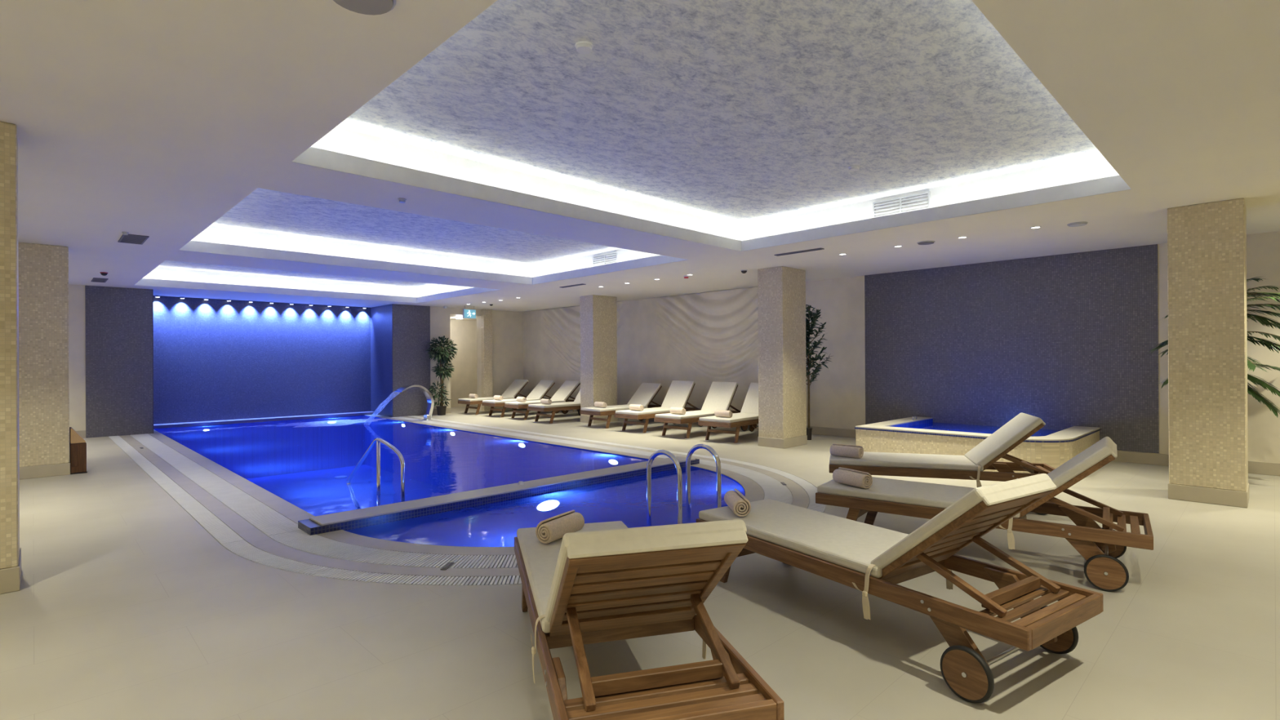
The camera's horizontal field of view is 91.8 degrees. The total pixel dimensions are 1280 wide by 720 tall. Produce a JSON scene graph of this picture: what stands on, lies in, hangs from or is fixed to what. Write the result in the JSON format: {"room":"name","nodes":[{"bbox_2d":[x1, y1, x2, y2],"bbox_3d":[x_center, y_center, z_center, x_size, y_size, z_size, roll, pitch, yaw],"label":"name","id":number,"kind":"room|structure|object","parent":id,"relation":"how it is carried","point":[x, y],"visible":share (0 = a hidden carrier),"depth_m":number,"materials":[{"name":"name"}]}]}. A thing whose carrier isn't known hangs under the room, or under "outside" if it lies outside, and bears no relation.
{"room":"spa","nodes":[
{"label":"spa","id":0,"kind":"room"},
{"bbox_2d":[68,284,523,433],"bbox_3d":[-8.939,0.720,15.194,13.680,4.500,1.672,0,0,-44],"label":"wall","id":1,"kind":"structure","parent":0,"point":[214,359],"depth_m":15.72,"materials":[{"name":"blue paint"}]},
{"bbox_2d":[84,285,152,438],"bbox_3d":[-10.492,0.032,12.517,1.039,2.988,0.012,0,0,-44],"label":"wall panel","id":2,"kind":"object","parent":1,"relation":"attached to","point":[119,320],"depth_m":12.50,"materials":[{"name":"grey tile"}]},
{"bbox_2d":[153,411,375,428],"bbox_3d":[-9.239,1.535,15.575,4.996,0.175,0.300,0,0,-44],"label":"ledge","id":3,"kind":"object","parent":1,"relation":"attached to","point":[362,413],"visible":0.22,"depth_m":15.23,"materials":[{"name":"stone"}]},
{"bbox_2d":[75,406,512,438],"bbox_3d":[-8.361,1.441,14.592,13.260,0.150,0.014,0,0,-44],"label":"baseboard","id":4,"kind":"structure","parent":1,"relation":"attached to","point":[82,433],"depth_m":17.20,"materials":[{"name":"brown wood"}]},
{"bbox_2d":[392,303,430,417],"bbox_3d":[-6.161,0.013,16.757,1.039,2.988,0.012,0,0,-44],"label":"wall panel","id":5,"kind":"object","parent":1,"relation":"attached to","point":[411,323],"depth_m":16.73,"materials":[{"name":"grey tile"}]},
{"bbox_2d":[480,309,493,411],"bbox_3d":[-4.509,0.006,18.271,0.280,2.988,0.160,0,0,-44],"label":"column","id":6,"kind":"structure","parent":1,"relation":"attached to","point":[486,314],"depth_m":18.20,"materials":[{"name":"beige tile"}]},
{"bbox_2d":[134,260,498,302],"bbox_3d":[-6.451,-1.708,12.722,6.090,0.438,4.430,0,0,-44],"label":"ceiling","id":7,"kind":"structure","parent":0,"point":[170,273],"depth_m":14.06,"materials":[{"name":"white paint"}]},
{"bbox_2d":[153,415,648,515],"bbox_3d":[-5.118,2.171,11.241,4.594,1.346,11.647,0,0,-44],"label":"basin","id":8,"kind":"object","parent":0,"point":[302,473],"visible":0.31,"depth_m":14.02,"materials":[{"name":"blue liquid"}]},
{"bbox_2d":[153,414,390,433],"bbox_3d":[-8.728,1.569,15.054,5.020,0.100,1.160,0,0,-44],"label":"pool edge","id":9,"kind":"object","parent":8,"relation":"on","point":[377,415],"visible":0.32,"depth_m":16.51,"materials":[{"name":"beige stone"}]},
{"bbox_2d":[154,415,480,446],"bbox_3d":[-5.193,1.508,11.314,4.600,0.001,11.450,0,0,-44],"label":"pool water","id":10,"kind":"object","parent":8,"relation":"in","point":[255,428],"visible":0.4,"depth_m":13.53,"materials":[{"name":"blue liquid"}]},
{"bbox_2d":[277,418,386,426],"bbox_3d":[-7.321,1.487,15.104,2.652,0.070,1.452,0,0,-44],"label":"foam","id":11,"kind":"object","parent":10,"relation":"on","point":[337,422],"visible":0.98,"depth_m":14.75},
{"bbox_2d":[364,391,399,425],"bbox_3d":[-6.118,1.141,14.715,0.753,0.745,0.400,0,0,-44],"label":"water jet","id":12,"kind":"object","parent":10,"relation":"on","point":[388,397],"visible":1,"depth_m":14.69,"materials":[{"name":"blue liquid"}]},
{"bbox_2d":[334,475,346,478],"bbox_3d":[-7.284,2.851,15.101,0.284,0.024,0.284,0,0,-44],"label":"lamp","id":13,"kind":"object","parent":8,"relation":"on","point":[336,477],"visible":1,"depth_m":15.05,"materials":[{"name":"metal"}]},
{"bbox_2d":[346,437,404,509],"bbox_3d":[-2.983,1.417,6.941,0.042,1.118,1.588,0,0,-44],"label":"pool handrail","id":14,"kind":"object","parent":8,"relation":"attached to","point":[377,440],"visible":0.84,"depth_m":6.82,"materials":[{"name":"metal"}]},
{"bbox_2d":[449,431,456,435],"bbox_3d":[-4.044,1.596,13.412,0.021,0.093,0.258,0,0,-44],"label":"lamp","id":15,"kind":"object","parent":8,"relation":"attached to","point":[454,433],"visible":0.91,"depth_m":13.38,"materials":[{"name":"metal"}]},
{"bbox_2d":[147,417,764,556],"bbox_3d":[-3.878,1.535,9.971,5.000,0.100,12.890,0,0,-44],"label":"pool coping","id":16,"kind":"object","parent":8,"relation":"on","point":[753,491],"visible":0.37,"depth_m":6.70,"materials":[{"name":"beige stone"}]},
{"bbox_2d":[646,444,721,526],"bbox_3d":[0.389,1.385,5.469,0.610,1.241,0.455,0,0,-44],"label":"pool ladder","id":17,"kind":"object","parent":16,"relation":"attached to","point":[679,481],"visible":0.7,"depth_m":5.40,"materials":[{"name":"metal"}]},
{"bbox_2d":[297,456,699,546],"bbox_3d":[-1.080,2.102,7.087,5.040,1.428,0.340,0,0,-44],"label":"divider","id":18,"kind":"object","parent":8,"relation":"in","point":[489,517],"visible":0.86,"depth_m":6.58,"materials":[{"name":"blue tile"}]},
{"bbox_2d":[534,499,560,511],"bbox_3d":[-1.023,1.615,6.891,0.348,0.125,0.021,0,0,-44],"label":"lamp","id":19,"kind":"object","parent":18,"relation":"attached to","point":[548,504],"visible":1,"depth_m":6.88,"materials":[{"name":"glass"}]},
{"bbox_2d":[517,442,526,448],"bbox_3d":[-2.190,1.585,11.518,0.021,0.093,0.258,0,0,-44],"label":"lamp","id":20,"kind":"object","parent":8,"relation":"attached to","point":[522,445],"visible":1,"depth_m":11.51,"materials":[{"name":"glass"}]},
{"bbox_2d":[608,458,619,465],"bbox_3d":[-0.413,1.595,9.703,0.021,0.093,0.258,0,0,-44],"label":"lamp","id":21,"kind":"object","parent":8,"relation":"attached to","point":[612,461],"visible":1,"depth_m":9.69,"materials":[{"name":"metal"}]},
{"bbox_2d":[179,187,687,284],"bbox_3d":[-2.761,-1.734,8.952,6.090,0.438,4.500,0,0,-44],"label":"ceiling","id":22,"kind":"structure","parent":0,"point":[267,224],"depth_m":9.72,"materials":[{"name":"white paint"}]},
{"bbox_2d":[592,251,617,266],"bbox_3d":[-0.626,-1.762,11.085,0.014,0.260,0.660,0,0,-44],"label":"ceiling vent","id":23,"kind":"object","parent":22,"relation":"in","point":[616,252],"visible":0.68,"depth_m":11.07,"materials":[{"name":"white metal"}]},
{"bbox_2d":[449,315,477,407],"bbox_3d":[-5.218,-0.020,19.481,3.400,3.050,2.060,0,0,-44],"label":"wall","id":24,"kind":"structure","parent":0,"point":[463,331],"depth_m":20.13,"materials":[{"name":"beige paint"}]},
{"bbox_2d":[119,416,808,578],"bbox_3d":[-3.717,1.534,9.807,5.920,0.100,13.350,0,0,-44],"label":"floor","id":25,"kind":"structure","parent":0,"point":[245,530],"depth_m":5.46,"materials":[{"name":"beige stone"}]},
{"bbox_2d":[395,384,434,420],"bbox_3d":[-5.533,1.061,15.288,0.866,0.902,0.400,0,0,-44],"label":"fountain","id":26,"kind":"object","parent":25,"relation":"on","point":[428,394],"visible":1,"depth_m":15.45,"materials":[{"name":"metal"}]},
{"bbox_2d":[129,416,792,568],"bbox_3d":[-3.773,1.542,9.864,5.600,0.117,13.190,0,0,-44],"label":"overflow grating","id":27,"kind":"object","parent":25,"relation":"in","point":[272,523],"visible":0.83,"depth_m":5.93,"materials":[{"name":"white plastic"}]},
{"bbox_2d":[440,562,454,569],"bbox_3d":[-1.365,1.458,4.396,0.040,0.009,0.150,0,0,6],"label":"drain cover","id":28,"kind":"object","parent":27,"relation":"on","point":[448,565],"visible":1,"depth_m":4.38,"materials":[{"name":"grey plastic"}]},
{"bbox_2d":[108,415,826,585],"bbox_3d":[-3.657,1.541,9.746,6.260,0.117,13.520,0,0,-44],"label":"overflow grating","id":29,"kind":"object","parent":25,"relation":"in","point":[216,528],"visible":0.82,"depth_m":5.18,"materials":[{"name":"white plastic"}]},
{"bbox_2d":[0,405,1279,719],"bbox_3d":[-2.233,1.474,8.720,13.800,0.001,21.600,0,0,-44],"label":"floor","id":30,"kind":"structure","parent":0,"point":[126,606],"depth_m":3.37,"materials":[{"name":"beige tile"}]},
{"bbox_2d":[0,121,21,594],"bbox_3d":[-4.395,-0.015,3.975,0.596,2.989,0.586,0,0,-44],"label":"column","id":31,"kind":"structure","parent":30,"relation":"on","point":[10,549],"depth_m":3.95,"materials":[{"name":"beige tile"}]},
{"bbox_2d":[17,242,70,479],"bbox_3d":[-7.887,0.011,8.127,0.596,2.989,0.566,0,0,-44],"label":"column","id":32,"kind":"structure","parent":30,"relation":"on","point":[43,269],"depth_m":7.97,"materials":[{"name":"beige tile"}]},
{"bbox_2d":[69,426,87,474],"bbox_3d":[-7.535,1.203,8.316,0.168,0.600,0.334,0,0,-44],"label":"bench","id":33,"kind":"object","parent":30,"relation":"on","point":[77,445],"visible":0.94,"depth_m":8.20,"materials":[{"name":"brown wood"}]},
{"bbox_2d":[426,335,457,415],"bbox_3d":[-5.424,0.437,16.984,0.928,2.132,0.668,0,0,-44],"label":"potted tree","id":34,"kind":"object","parent":30,"relation":"on","point":[443,356],"visible":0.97,"depth_m":16.91,"materials":[{"name":"green plant"}]},
{"bbox_2d":[457,379,529,414],"bbox_3d":[-4.098,1.038,17.840,2.120,0.918,0.812,0,0,-44],"label":"sun lounger","id":35,"kind":"object","parent":30,"relation":"on","point":[515,388],"visible":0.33,"depth_m":17.89,"materials":[{"name":"beige fabric"}]},
{"bbox_2d":[468,393,478,398],"bbox_3d":[-4.644,1.006,17.306,0.122,0.127,0.320,0,0,-44],"label":"rolled towel","id":36,"kind":"object","parent":35,"relation":"on","point":[471,395],"visible":1,"depth_m":17.23,"materials":[{"name":"beige fabric"}]},
{"bbox_2d":[481,379,559,417],"bbox_3d":[-3.198,1.032,16.978,2.120,0.918,0.812,0,0,-43],"label":"sun lounger","id":37,"kind":"object","parent":30,"relation":"on","point":[540,391],"visible":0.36,"depth_m":17.06,"materials":[{"name":"fabric"}]},
{"bbox_2d":[493,395,503,399],"bbox_3d":[-3.757,1.000,16.457,0.122,0.127,0.320,0,0,-43],"label":"rolled towel","id":38,"kind":"object","parent":37,"relation":"on","point":[495,397],"visible":1,"depth_m":16.38,"materials":[{"name":"beige fabric"}]},
{"bbox_2d":[504,380,580,419],"bbox_3d":[-2.430,1.026,16.220,2.120,0.918,0.812,0,0,-41],"label":"sun lounger","id":39,"kind":"object","parent":30,"relation":"on","point":[567,388],"visible":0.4,"depth_m":16.32,"materials":[{"name":"fabric"}]},
{"bbox_2d":[516,396,526,401],"bbox_3d":[-3.002,0.995,15.715,0.122,0.127,0.320,0,0,-41],"label":"rolled towel","id":40,"kind":"object","parent":39,"relation":"on","point":[518,398],"visible":1,"depth_m":15.63,"materials":[{"name":"beige fabric"}]},
{"bbox_2d":[527,389,580,423],"bbox_3d":[-1.681,0.979,15.313,2.120,1.001,0.812,0,0,-43],"label":"sun lounger","id":41,"kind":"object","parent":30,"relation":"on","point":[575,405],"visible":0.3,"depth_m":14.73,"materials":[{"name":"beige fabric"}]},
{"bbox_2d":[540,398,551,404],"bbox_3d":[-2.240,0.989,14.793,0.122,0.127,0.320,0,0,-43],"label":"rolled towel","id":42,"kind":"object","parent":41,"relation":"on","point":[543,401],"visible":1,"depth_m":14.71,"materials":[{"name":"beige fabric"}]},
{"bbox_2d":[580,294,617,423],"bbox_3d":[-0.985,-0.019,14.836,0.766,2.989,0.496,0,0,-44],"label":"column","id":43,"kind":"structure","parent":30,"relation":"on","point":[598,313],"depth_m":14.63,"materials":[{"name":"beige tile"}]},
{"bbox_2d":[580,382,663,428],"bbox_3d":[-0.312,1.012,14.158,2.120,0.918,0.812,0,0,-43],"label":"sun lounger","id":44,"kind":"object","parent":30,"relation":"on","point":[646,393],"visible":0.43,"depth_m":14.24,"materials":[{"name":"fabric"}]},
{"bbox_2d":[594,401,607,407],"bbox_3d":[-0.867,0.980,13.635,0.122,0.127,0.320,0,0,-43],"label":"rolled towel","id":45,"kind":"object","parent":44,"relation":"on","point":[597,404],"visible":1,"depth_m":13.56,"materials":[{"name":"beige fabric"}]},
{"bbox_2d":[514,519,784,719],"bbox_3d":[-0.159,1.008,2.893,0.812,0.893,2.120,0,0,-15],"label":"sun lounger","id":46,"kind":"object","parent":30,"relation":"on","point":[606,581],"visible":0.99,"depth_m":2.13,"materials":[{"name":"brown wood"}]},
{"bbox_2d":[535,509,584,543],"bbox_3d":[-0.460,0.964,3.601,0.122,0.127,0.320,0,0,30],"label":"rolled towel","id":47,"kind":"object","parent":46,"relation":"on","point":[549,530],"visible":0.98,"depth_m":3.52,"materials":[{"name":"beige fabric"}]},
{"bbox_2d":[614,380,702,432],"bbox_3d":[0.471,0.965,13.287,2.120,1.001,0.812,0,0,-44],"label":"sun lounger","id":48,"kind":"object","parent":30,"relation":"on","point":[679,392],"visible":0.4,"depth_m":13.40,"materials":[{"name":"fabric"}]},
{"bbox_2d":[629,404,644,410],"bbox_3d":[-0.075,0.974,12.753,0.122,0.127,0.320,0,0,-44],"label":"rolled towel","id":49,"kind":"object","parent":48,"relation":"on","point":[632,406],"visible":1,"depth_m":12.69,"materials":[{"name":"beige fabric"}]},
{"bbox_2d":[653,382,747,438],"bbox_3d":[1.267,0.959,12.374,2.120,1.001,0.812,0,0,-44],"label":"sun lounger","id":50,"kind":"object","parent":30,"relation":"on","point":[720,395],"visible":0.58,"depth_m":12.50,"materials":[{"name":"fabric"}]},
{"bbox_2d":[669,407,685,414],"bbox_3d":[0.722,0.968,11.840,0.122,0.127,0.320,0,0,-44],"label":"rolled towel","id":51,"kind":"object","parent":50,"relation":"on","point":[673,410],"visible":1,"depth_m":11.78,"materials":[{"name":"beige fabric"}]},
{"bbox_2d":[697,382,758,443],"bbox_3d":[2.005,0.954,11.716,0.812,1.001,2.120,0,0,42],"label":"sun lounger","id":52,"kind":"object","parent":30,"relation":"on","point":[748,415],"visible":0.54,"depth_m":11.25,"materials":[{"name":"fabric"}]},
{"bbox_2d":[714,409,733,417],"bbox_3d":[1.498,0.963,11.146,0.320,0.127,0.122,0,0,42],"label":"rolled towel","id":53,"kind":"object","parent":52,"relation":"on","point":[720,413],"visible":1,"depth_m":11.09,"materials":[{"name":"beige fabric"}]},
{"bbox_2d":[757,266,807,448],"bbox_3d":[2.428,-0.044,10.585,0.736,2.989,0.506,0,0,-44],"label":"column","id":54,"kind":"structure","parent":30,"relation":"on","point":[781,290],"depth_m":10.35,"materials":[{"name":"beige tile"}]},
{"bbox_2d":[805,304,831,439],"bbox_3d":[3.105,0.197,11.303,0.731,2.502,0.832,0,0,-44],"label":"slim tree","id":55,"kind":"object","parent":30,"relation":"on","point":[809,327],"visible":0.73,"depth_m":11.20,"materials":[{"name":"green plant"}]},
{"bbox_2d":[696,473,1103,702],"bbox_3d":[1.253,1.001,3.540,0.812,0.893,2.120,0,0,-33],"label":"sun lounger","id":56,"kind":"object","parent":30,"relation":"on","point":[867,558],"visible":0.98,"depth_m":2.95,"materials":[{"name":"wood"}]},
{"bbox_2d":[724,488,751,516],"bbox_3d":[0.655,0.959,4.185,0.122,0.127,0.320,0,0,-3],"label":"rolled towel","id":57,"kind":"object","parent":56,"relation":"on","point":[735,500],"visible":1,"depth_m":4.05,"materials":[{"name":"beige fabric"}]},
{"bbox_2d":[829,412,1055,515],"bbox_3d":[3.061,0.995,6.386,2.120,0.893,0.812,0,0,18],"label":"sun lounger","id":58,"kind":"object","parent":30,"relation":"on","point":[971,465],"visible":0.65,"depth_m":6.15,"materials":[{"name":"fabric"}]},
{"bbox_2d":[829,443,863,457],"bbox_3d":[2.169,0.953,6.515,0.320,0.127,0.122,0,0,43],"label":"rolled towel","id":59,"kind":"object","parent":58,"relation":"on","point":[840,450],"visible":1,"depth_m":6.47,"materials":[{"name":"beige fabric"}]},
{"bbox_2d":[854,416,1100,473],"bbox_3d":[4.871,1.203,9.011,2.166,0.463,2.619,0,0,-44],"label":"tub","id":60,"kind":"object","parent":30,"relation":"on","point":[1054,450],"visible":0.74,"depth_m":8.34,"materials":[{"name":"beige tile"}]},
{"bbox_2d":[906,422,1061,435],"bbox_3d":[4.982,1.049,9.121,1.852,0.001,1.993,0,0,-44],"label":"water","id":61,"kind":"object","parent":60,"relation":"in","point":[932,425],"visible":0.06,"depth_m":9.65,"materials":[{"name":"blue liquid"}]},
{"bbox_2d":[815,436,1153,591],"bbox_3d":[2.477,0.996,4.674,2.120,0.893,0.812,0,0,37],"label":"sun lounger","id":62,"kind":"object","parent":30,"relation":"on","point":[1101,548],"visible":0.79,"depth_m":4.27,"materials":[{"name":"wood"}]},
{"bbox_2d":[832,466,872,488],"bbox_3d":[1.720,0.954,5.030,0.122,0.127,0.320,0,0,-28],"label":"rolled towel","id":63,"kind":"object","parent":62,"relation":"on","point":[854,477],"visible":1,"depth_m":4.97,"materials":[{"name":"beige fabric"}]},
{"bbox_2d":[1167,198,1248,507],"bbox_3d":[5.848,-0.069,6.391,0.616,2.989,0.586,0,0,-44],"label":"column","id":64,"kind":"structure","parent":30,"relation":"on","point":[1206,242],"depth_m":6.17,"materials":[{"name":"beige tile"}]},
{"bbox_2d":[1147,276,1279,417],"bbox_3d":[6.909,0.229,7.349,1.061,2.385,1.396,0,0,-44],"label":"potted palm","id":65,"kind":"object","parent":30,"relation":"on","point":[1263,320],"visible":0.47,"depth_m":7.13,"materials":[{"name":"green plant"}]},
{"bbox_2d":[0,0,1279,311],"bbox_3d":[-2.156,-1.517,8.256,13.280,0.001,20.800,0,0,-44],"label":"ceiling","id":66,"kind":"structure","parent":0,"point":[155,119],"depth_m":4.11,"materials":[{"name":"paint"}]},
{"bbox_2d":[91,277,108,282],"bbox_3d":[-9.908,-1.463,11.372,0.200,0.012,0.660,0,0,-44],"label":"ceiling vent","id":67,"kind":"object","parent":66,"relation":"in","point":[95,279],"visible":1,"depth_m":11.36,"materials":[{"name":"black plastic"}]},
{"bbox_2d":[99,271,107,275],"bbox_3d":[-9.032,-1.459,10.452,0.104,0.081,0.104,0,0,-44],"label":"dome camera","id":68,"kind":"object","parent":66,"relation":"attached to","point":[104,273],"visible":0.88,"depth_m":10.42,"materials":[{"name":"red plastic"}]},
{"bbox_2d":[117,234,149,244],"bbox_3d":[-6.249,-1.489,7.649,0.240,0.012,0.660,0,0,-44],"label":"ceiling vent","id":69,"kind":"object","parent":66,"relation":"in","point":[130,238],"visible":0.93,"depth_m":7.63,"materials":[{"name":"black plastic"}]},
{"bbox_2d":[333,0,395,14],"bbox_3d":[-1.166,-1.522,2.592,0.276,0.023,0.276,0,0,-44],"label":"ceiling speaker","id":70,"kind":"object","parent":66,"relation":"attached to","point":[362,6],"visible":1,"depth_m":2.65,"materials":[{"name":"grey plastic"}]},
{"bbox_2d":[398,198,406,203],"bbox_3d":[-2.246,-1.506,5.858,0.076,0.033,0.076,0,0,-44],"label":"sprinkler","id":71,"kind":"object","parent":66,"relation":"attached to","point":[401,200],"visible":1,"depth_m":5.84,"materials":[{"name":"metal"}]},
{"bbox_2d":[462,305,475,319],"bbox_3d":[-4.700,-1.316,17.102,0.380,0.350,0.056,0,0,-44],"label":"exit sign","id":72,"kind":"object","parent":66,"relation":"hanging from","point":[467,313],"visible":1,"depth_m":17.07,"materials":[{"name":"green plastic"}]},
{"bbox_2d":[560,283,586,288],"bbox_3d":[-1.374,-1.510,12.618,0.090,0.012,0.750,0,0,-44],"label":"ceiling vent","id":73,"kind":"object","parent":66,"relation":"in","point":[582,283],"visible":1,"depth_m":12.62,"materials":[{"name":"black plastic"}]},
{"bbox_2d":[740,269,747,273],"bbox_3d":[1.774,-1.520,10.582,0.115,0.090,0.115,0,0,-44],"label":"dome camera","id":74,"kind":"object","parent":66,"relation":"attached to","point":[743,271],"visible":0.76,"depth_m":10.54,"materials":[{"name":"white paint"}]},
{"bbox_2d":[773,248,824,256],"bbox_3d":[2.256,-1.535,8.824,0.090,0.012,0.750,0,0,-44],"label":"ceiling vent","id":75,"kind":"object","parent":66,"relation":"in","point":[815,249],"visible":1,"depth_m":8.81,"materials":[{"name":"black plastic"}]},
{"bbox_2d":[917,240,934,244],"bbox_3d":[3.762,-1.542,8.158,0.216,0.023,0.216,0,0,-44],"label":"ceiling speaker","id":76,"kind":"object","parent":66,"relation":"attached to","point":[922,242],"visible":1,"depth_m":8.11},
{"bbox_2d":[1030,226,1040,228],"bbox_3d":[4.629,-1.553,7.258,0.110,0.012,0.110,0,0,-44],"label":"recessed light","id":77,"kind":"object","parent":66,"relation":"in","point":[1033,227],"visible":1,"depth_m":7.25,"materials":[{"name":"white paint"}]},
{"bbox_2d":[1066,222,1088,226],"bbox_3d":[4.995,-1.550,7.084,0.196,0.023,0.196,0,0,-44],"label":"ceiling speaker","id":78,"kind":"object","parent":66,"relation":"attached to","point":[1075,224],"visible":1,"depth_m":7.06},
{"bbox_2d":[626,466,745,528],"bbox_3d":[-0.313,1.762,6.332,4.592,0.596,2.296,0,0,-44],"label":"basin","id":79,"kind":"object","parent":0,"point":[703,482],"visible":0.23,"depth_m":8.19,"materials":[{"name":"blue liquid"}]},
{"bbox_2d":[292,0,1131,251],"bbox_3d":[0.904,-1.759,5.208,6.090,0.438,4.700,0,0,-44],"label":"ceiling","id":80,"kind":"structure","parent":0,"point":[737,125],"depth_m":5.01,"materials":[{"name":"white paint"}]},
{"bbox_2d":[574,40,593,53],"bbox_3d":[-0.345,-1.929,3.832,0.116,0.033,0.116,0,0,-44],"label":"smoke detector","id":81,"kind":"object","parent":80,"relation":"attached to","point":[582,46],"visible":1,"depth_m":3.80,"materials":[{"name":"white paint"}]},
{"bbox_2d":[872,191,930,217],"bbox_3d":[3.071,-1.788,7.309,0.014,0.260,0.670,0,0,-44],"label":"ceiling vent","id":82,"kind":"object","parent":80,"relation":"in","point":[928,193],"visible":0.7,"depth_m":7.30,"materials":[{"name":"white metal"}]},
{"bbox_2d":[523,231,1279,463],"bbox_3d":[3.267,-0.077,12.358,0.200,3.050,19.490,0,0,-44],"label":"wall","id":83,"kind":"structure","parent":0,"point":[837,394],"depth_m":11.60,"materials":[{"name":"beige paint"}]},
{"bbox_2d":[540,301,623,380],"bbox_3d":[-1.718,-0.482,17.249,0.071,2.030,3.650,0,0,-44],"label":"relief","id":84,"kind":"object","parent":83,"relation":"attached to","point":[560,328],"visible":0.56,"depth_m":17.69,"materials":[{"name":"beige paint"}]},
{"bbox_2d":[652,287,758,383],"bbox_3d":[1.548,-0.505,13.912,0.071,2.030,3.650,0,0,-44],"label":"relief","id":85,"kind":"object","parent":83,"relation":"attached to","point":[712,336],"visible":0.8,"depth_m":13.96,"materials":[{"name":"beige paint"}]},
{"bbox_2d":[559,409,1279,475],"bbox_3d":[3.128,1.371,12.352,0.016,0.155,19.290,0,0,-44],"label":"baseboard","id":86,"kind":"structure","parent":83,"relation":"attached to","point":[1254,467],"depth_m":8.50,"materials":[{"name":"beige stone"}]},
{"bbox_2d":[864,244,1159,453],"bbox_3d":[5.561,-0.142,9.861,0.014,2.828,4.130,0,0,-44],"label":"wall panel","id":87,"kind":"object","parent":83,"relation":"attached to","point":[1064,340],"depth_m":9.52,"materials":[{"name":"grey tile"}]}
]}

